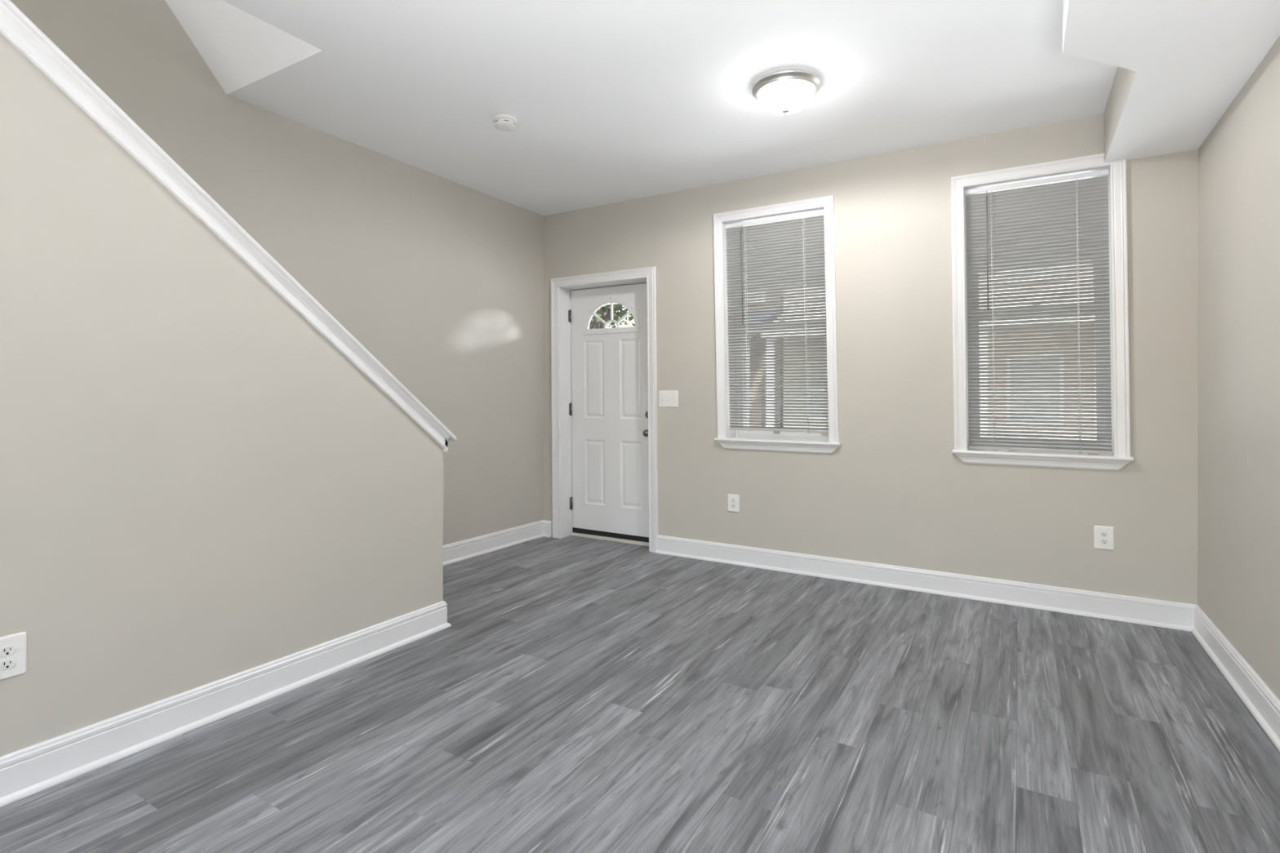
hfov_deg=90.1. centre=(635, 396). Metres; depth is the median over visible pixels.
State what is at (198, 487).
wall
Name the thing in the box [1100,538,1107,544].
socket
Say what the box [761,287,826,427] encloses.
house
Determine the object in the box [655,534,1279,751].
baseboard
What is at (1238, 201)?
wall
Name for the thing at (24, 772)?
baseboard
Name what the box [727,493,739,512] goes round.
wall outlet
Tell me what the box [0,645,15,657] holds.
socket
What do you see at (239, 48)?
ceiling
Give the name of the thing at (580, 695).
floor
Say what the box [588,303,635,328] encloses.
street tree
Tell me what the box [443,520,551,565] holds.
baseboard
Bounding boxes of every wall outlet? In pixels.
[0,631,26,680]
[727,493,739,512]
[1093,525,1114,550]
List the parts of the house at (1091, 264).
porch post, pane, pane, porch post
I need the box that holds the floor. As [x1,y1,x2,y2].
[0,535,1279,852]
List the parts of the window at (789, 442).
brick mould, sill, frame, sash, sash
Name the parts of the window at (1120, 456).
sash, frame, sash, sill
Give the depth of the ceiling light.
3.07 m
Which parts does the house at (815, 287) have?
porch post, pane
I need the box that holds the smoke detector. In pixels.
[493,114,516,131]
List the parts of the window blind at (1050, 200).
ladder cord, rail, ladder cord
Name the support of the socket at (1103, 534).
attached to the wall outlet at (1104, 536)
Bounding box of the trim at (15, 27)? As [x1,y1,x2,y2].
[0,0,456,452]
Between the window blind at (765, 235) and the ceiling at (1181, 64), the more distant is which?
the window blind at (765, 235)
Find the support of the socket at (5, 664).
attached to the wall outlet at (13, 647)
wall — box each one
[0,33,443,756]
[9,0,543,545]
[542,113,1198,604]
[1197,35,1279,700]
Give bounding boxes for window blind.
[724,210,828,435]
[964,168,1111,455]
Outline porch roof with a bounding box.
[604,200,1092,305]
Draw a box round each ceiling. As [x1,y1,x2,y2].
[164,0,321,94]
[222,0,1117,215]
[1062,0,1279,163]
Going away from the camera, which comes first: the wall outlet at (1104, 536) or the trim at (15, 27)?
the trim at (15, 27)
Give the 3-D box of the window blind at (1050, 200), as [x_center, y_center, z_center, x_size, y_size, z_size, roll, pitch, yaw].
[2.292,-0.453,3.665,0.716,1.574,0.048,0,0,31]
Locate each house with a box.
[606,306,635,328]
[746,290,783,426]
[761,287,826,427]
[978,263,1096,439]
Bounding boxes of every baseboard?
[0,600,451,807]
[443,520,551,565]
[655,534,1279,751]
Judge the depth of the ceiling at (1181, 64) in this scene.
2.38 m
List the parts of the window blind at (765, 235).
ladder cord, rail, ladder cord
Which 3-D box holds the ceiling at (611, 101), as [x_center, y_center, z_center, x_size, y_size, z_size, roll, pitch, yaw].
[-0.905,-1.677,1.124,4.281,0.250,7.586,0,0,31]
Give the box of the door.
[550,266,657,552]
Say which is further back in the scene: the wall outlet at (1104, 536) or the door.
the door
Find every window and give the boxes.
[712,195,841,453]
[951,152,1133,471]
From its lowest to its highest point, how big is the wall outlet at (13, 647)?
0.126 m
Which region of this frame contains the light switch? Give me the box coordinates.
[658,390,678,407]
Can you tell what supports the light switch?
attached to the wall at (895, 491)
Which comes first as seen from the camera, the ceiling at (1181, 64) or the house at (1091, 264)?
the ceiling at (1181, 64)
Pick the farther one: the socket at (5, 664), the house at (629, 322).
the house at (629, 322)
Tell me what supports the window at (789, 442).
in the wall at (895, 491)
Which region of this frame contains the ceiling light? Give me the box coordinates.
[751,68,821,115]
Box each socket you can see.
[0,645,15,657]
[0,658,15,670]
[1100,531,1107,537]
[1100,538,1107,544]
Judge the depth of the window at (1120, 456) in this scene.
3.60 m
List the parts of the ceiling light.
lamp shade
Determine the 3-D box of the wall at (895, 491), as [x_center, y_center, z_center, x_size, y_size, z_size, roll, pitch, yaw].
[1.132,-0.297,4.519,4.681,3.090,0.340,0,0,31]

